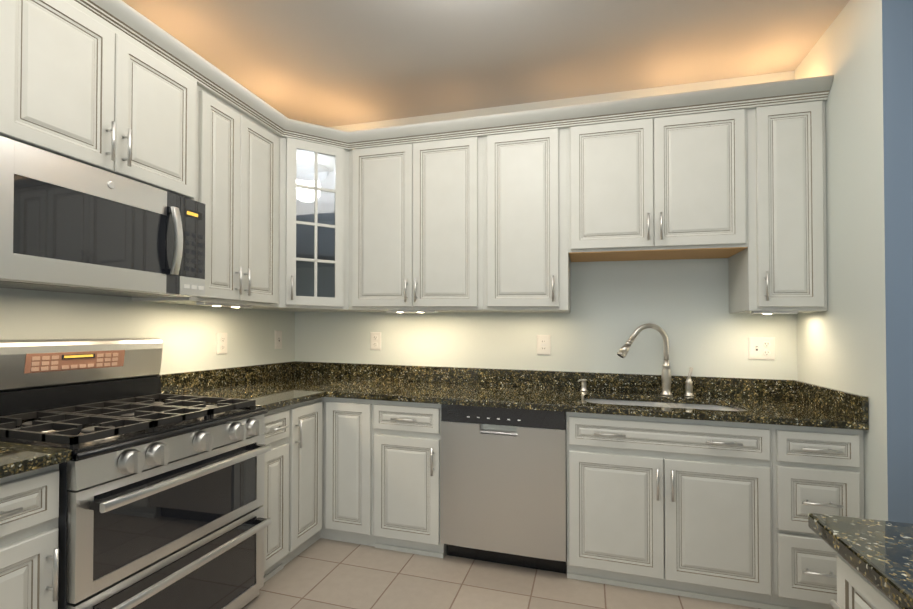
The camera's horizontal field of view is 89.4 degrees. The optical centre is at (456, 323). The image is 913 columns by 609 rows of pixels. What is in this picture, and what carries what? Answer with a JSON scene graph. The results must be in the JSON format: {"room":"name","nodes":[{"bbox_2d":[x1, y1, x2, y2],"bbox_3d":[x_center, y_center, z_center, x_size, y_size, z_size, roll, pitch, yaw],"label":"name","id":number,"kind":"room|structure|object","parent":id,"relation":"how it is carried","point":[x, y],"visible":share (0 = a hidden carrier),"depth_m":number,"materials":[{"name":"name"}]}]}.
{"room":"kitchen","nodes":[
{"label":"kitchen","id":0,"kind":"room"},
{"bbox_2d":[0,288,294,374],"bbox_3d":[-2.051,-0.147,0.358,0.120,2.590,6.120,0,-1,16],"label":"wall","id":1,"kind":"structure","parent":0,"point":[185,334],"depth_m":2.28,"materials":[{"name":"white paint"}]},
{"bbox_2d":[0,0,196,200],"bbox_3d":[-1.384,-0.803,1.705,0.419,0.557,0.736,0,-1,16],"label":"upper cabinet","id":2,"kind":"object","parent":1,"relation":"attached to","point":[80,83],"visible":0.98,"depth_m":1.59,"materials":[{"name":"paint"}]},
{"bbox_2d":[0,136,204,297],"bbox_3d":[-1.360,-0.323,1.690,0.466,0.412,0.732,0,-1,16],"label":"microwave","id":3,"kind":"object","parent":2,"relation":"attached to","point":[67,225],"visible":1,"depth_m":1.54,"materials":[{"name":"grey metal"}]},
{"bbox_2d":[132,85,279,306],"bbox_3d":[-1.215,-0.594,2.355,0.384,0.999,0.609,0,-1,16],"label":"upper cabinet","id":4,"kind":"object","parent":1,"relation":"attached to","point":[238,175],"visible":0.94,"depth_m":2.27,"materials":[{"name":"paint"}]},
{"bbox_2d":[196,302,251,307],"bbox_3d":[-1.149,-0.091,2.304,0.044,0.014,0.320,0,-1,16],"label":"under-cabinet light","id":5,"kind":"object","parent":4,"relation":"attached to","point":[220,304],"visible":1,"depth_m":2.26,"materials":[{"name":"white"}]},
{"bbox_2d":[216,333,226,353],"bbox_3d":[-1.331,0.112,2.624,0.011,0.122,0.078,0,-1,16],"label":"electrical outlet plate","id":6,"kind":"object","parent":1,"relation":"attached to","point":[221,343],"visible":1,"depth_m":2.62,"materials":[{"name":"white plastic"}]},
{"bbox_2d":[275,331,281,348],"bbox_3d":[-1.189,0.107,3.101,0.020,0.122,0.072,0,-1,16],"label":"electrical outlet plate","id":7,"kind":"object","parent":1,"relation":"attached to","point":[278,339],"visible":1,"depth_m":3.10,"materials":[{"name":"white plastic"}]},
{"bbox_2d":[122,0,849,126],"bbox_3d":[1.002,-1.444,-0.441,6.440,0.217,6.240,0,-1,16],"label":"ceiling","id":8,"kind":"structure","parent":0,"point":[328,63],"depth_m":2.28,"materials":[{"name":"grey paint"}]},
{"bbox_2d":[242,538,759,608],"bbox_3d":[1.002,1.217,-0.475,6.440,0.217,6.240,0,-1,16],"label":"floor","id":9,"kind":"structure","parent":0,"point":[321,573],"depth_m":2.08,"materials":[{"name":"tile"}]},
{"bbox_2d":[0,464,58,608],"bbox_3d":[-1.465,0.756,0.961,0.664,0.799,0.786,0,-1,16],"label":"base cabinet","id":10,"kind":"object","parent":9,"relation":"on","point":[29,540],"visible":1,"depth_m":1.19,"materials":[{"name":"paint"}]},
{"bbox_2d":[0,442,71,477],"bbox_3d":[-1.469,0.296,0.963,0.658,0.145,0.796,0,-1,16],"label":"countertop","id":11,"kind":"structure","parent":10,"relation":"on","point":[15,458],"depth_m":1.20,"materials":[{"name":"stone"}]},
{"bbox_2d":[0,338,271,608],"bbox_3d":[-1.218,0.612,1.701,0.727,1.112,0.765,0,-1,16],"label":"range","id":12,"kind":"object","parent":9,"relation":"on","point":[161,503],"visible":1,"depth_m":1.61,"materials":[{"name":"grey metal"}]},
{"bbox_2d":[262,406,288,582],"bbox_3d":[-1.112,0.777,2.188,0.664,0.796,0.230,0,-1,16],"label":"base cabinet","id":13,"kind":"object","parent":9,"relation":"on","point":[276,505],"visible":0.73,"depth_m":2.13,"materials":[{"name":"paint"}]},
{"bbox_2d":[282,397,374,565],"bbox_3d":[-0.835,0.789,2.704,0.912,0.804,0.912,0,-1,16],"label":"base cabinet","id":14,"kind":"object","parent":9,"relation":"on","point":[330,440],"visible":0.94,"depth_m":2.44,"materials":[{"name":"paint"}]},
{"bbox_2d":[158,365,325,410],"bbox_3d":[-1.085,0.320,2.316,0.649,0.143,0.480,0,-1,16],"label":"countertop","id":15,"kind":"structure","parent":14,"relation":"on","point":[271,386],"depth_m":2.53,"materials":[{"name":"stone"}]},
{"bbox_2d":[261,361,868,429],"bbox_3d":[0.231,0.340,2.533,3.059,0.180,0.663,0,-1,16],"label":"countertop","id":16,"kind":"structure","parent":14,"relation":"on","point":[759,401],"depth_m":2.47,"materials":[{"name":"stone"}]},
{"bbox_2d":[578,379,587,390],"bbox_3d":[0.722,0.351,2.640,0.056,0.069,0.063,0,-1,16],"label":"soap dispenser","id":17,"kind":"object","parent":16,"relation":"on","point":[583,385],"visible":1,"depth_m":2.63,"materials":[{"name":"silver metal"}]},
{"bbox_2d":[617,323,672,395],"bbox_3d":[1.026,0.194,2.514,0.310,0.392,0.062,0,-1,-7],"label":"faucet","id":18,"kind":"object","parent":16,"relation":"on","point":[622,352],"visible":1,"depth_m":2.51,"materials":[{"name":"silver metal"}]},
{"bbox_2d":[585,399,737,410],"bbox_3d":[1.006,0.514,2.289,0.749,0.206,0.401,0,-1,16],"label":"sink","id":19,"kind":"object","parent":16,"relation":"in","point":[662,404],"visible":0.17,"depth_m":2.45,"materials":[{"name":"silver metal"}]},
{"bbox_2d":[684,367,693,396],"bbox_3d":[1.258,0.314,2.499,0.052,0.155,0.051,0,-1,16],"label":"handle","id":20,"kind":"object","parent":16,"relation":"on","point":[689,387],"visible":1,"depth_m":2.49,"materials":[{"name":"silver metal"}]},
{"bbox_2d":[373,400,446,557],"bbox_3d":[-0.179,0.798,2.644,0.380,0.795,0.664,0,-1,16],"label":"base cabinet","id":21,"kind":"object","parent":9,"relation":"on","point":[406,477],"visible":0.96,"depth_m":2.36,"materials":[{"name":"paint"}]},
{"bbox_2d":[441,404,566,573],"bbox_3d":[0.297,0.803,2.507,0.605,0.797,0.609,0,-1,16],"label":"dishwasher","id":22,"kind":"object","parent":9,"relation":"on","point":[503,488],"visible":0.96,"depth_m":2.22,"materials":[{"name":"grey metal"}]},
{"bbox_2d":[566,412,772,608],"bbox_3d":[0.993,0.810,2.307,0.837,0.801,0.664,0,-1,16],"label":"base cabinet","id":23,"kind":"object","parent":9,"relation":"on","point":[678,507],"visible":0.98,"depth_m":2.02,"materials":[{"name":"paint"}]},
{"bbox_2d":[771,424,863,608],"bbox_3d":[1.548,0.816,2.148,0.318,0.794,0.664,0,-1,16],"label":"base cabinet","id":24,"kind":"object","parent":9,"relation":"on","point":[818,470],"visible":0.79,"depth_m":1.88,"materials":[{"name":"paint"}]},
{"bbox_2d":[829,554,899,608],"bbox_3d":[1.129,0.786,0.496,1.030,0.806,0.435,0,-1,16],"label":"base cabinet","id":25,"kind":"object","parent":9,"relation":"on","point":[856,589],"visible":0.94,"depth_m":0.75,"materials":[{"name":"paint"}]},
{"bbox_2d":[808,513,912,608],"bbox_3d":[0.990,0.370,0.013,1.088,0.052,1.510,0,-1,16],"label":"countertop","id":26,"kind":"structure","parent":25,"relation":"on","point":[877,554],"depth_m":0.75,"materials":[{"name":"stone"}]},
{"bbox_2d":[295,71,796,379],"bbox_3d":[0.340,-0.078,2.916,3.303,2.608,0.120,0,-1,16],"label":"wall","id":27,"kind":"structure","parent":0,"point":[683,304],"depth_m":2.71,"materials":[{"name":"white paint"}]},
{"bbox_2d":[232,137,366,311],"bbox_3d":[-0.939,-0.583,2.910,0.608,1.003,0.608,0,-1,16],"label":"upper cabinet","id":28,"kind":"object","parent":27,"relation":"attached to","point":[314,236],"visible":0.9,"depth_m":2.73,"materials":[{"name":"paint"}]},
{"bbox_2d":[75,0,833,150],"bbox_3d":[0.076,-1.101,1.418,2.731,0.130,2.270,0,-1,16],"label":"crown molding","id":29,"kind":"structure","parent":28,"relation":"attached to","point":[124,17],"depth_m":2.29,"materials":[{"name":"paint"}]},
{"bbox_2d":[370,332,380,349],"bbox_3d":[-0.543,0.117,3.099,0.078,0.123,0.011,0,-1,16],"label":"electrical outlet plate","id":30,"kind":"object","parent":27,"relation":"attached to","point":[375,340],"visible":1,"depth_m":3.10,"materials":[{"name":"white plastic"}]},
{"bbox_2d":[349,137,490,311],"bbox_3d":[-0.213,-0.573,2.817,0.837,1.005,0.384,0,-1,16],"label":"upper cabinet","id":31,"kind":"object","parent":27,"relation":"attached to","point":[416,226],"visible":0.98,"depth_m":2.66,"materials":[{"name":"paint"}]},
{"bbox_2d":[386,310,437,312],"bbox_3d":[-0.267,-0.073,2.747,0.310,0.016,0.044,0,-1,16],"label":"under-cabinet light","id":32,"kind":"object","parent":31,"relation":"attached to","point":[419,311],"visible":1,"depth_m":2.73,"materials":[{"name":"white"}]},
{"bbox_2d":[484,128,570,312],"bbox_3d":[0.409,-0.567,2.638,0.456,1.000,0.384,0,-1,16],"label":"upper cabinet","id":33,"kind":"object","parent":27,"relation":"attached to","point":[527,265],"visible":0.98,"depth_m":2.49,"materials":[{"name":"paint"}]},
{"bbox_2d":[537,335,550,354],"bbox_3d":[0.527,0.128,2.791,0.082,0.123,0.011,0,-1,16],"label":"electrical outlet plate","id":34,"kind":"object","parent":27,"relation":"attached to","point":[543,344],"visible":1,"depth_m":2.79,"materials":[{"name":"white plastic"}]},
{"bbox_2d":[568,109,747,261],"bbox_3d":[1.031,-0.711,2.461,0.837,0.703,0.384,0,-1,16],"label":"upper cabinet","id":35,"kind":"object","parent":27,"relation":"attached to","point":[669,188],"visible":1,"depth_m":2.31,"materials":[{"name":"paint"}]},
{"bbox_2d":[748,337,774,359],"bbox_3d":[1.633,0.133,2.469,0.125,0.124,0.020,0,-1,16],"label":"electrical outlet plate","id":36,"kind":"object","parent":27,"relation":"attached to","point":[761,348],"visible":1,"depth_m":2.47,"materials":[{"name":"white plastic"}]},
{"bbox_2d":[728,100,826,312],"bbox_3d":[1.587,-0.554,2.300,0.318,0.998,0.384,0,-1,16],"label":"upper cabinet","id":37,"kind":"object","parent":27,"relation":"attached to","point":[779,263],"visible":0.94,"depth_m":2.16,"materials":[{"name":"paint"}]},
{"bbox_2d":[751,311,797,313],"bbox_3d":[1.533,-0.054,2.230,0.185,0.014,0.044,0,-1,16],"label":"under-cabinet light","id":38,"kind":"object","parent":37,"relation":"attached to","point":[774,312],"visible":1,"depth_m":2.21,"materials":[{"name":"white"}]},
{"bbox_2d":[795,0,912,523],"bbox_3d":[1.748,-0.069,2.055,0.120,2.566,0.758,0,-1,16],"label":"wall","id":39,"kind":"structure","parent":0,"point":[856,337],"depth_m":1.79,"materials":[{"name":"white paint"}]}
]}

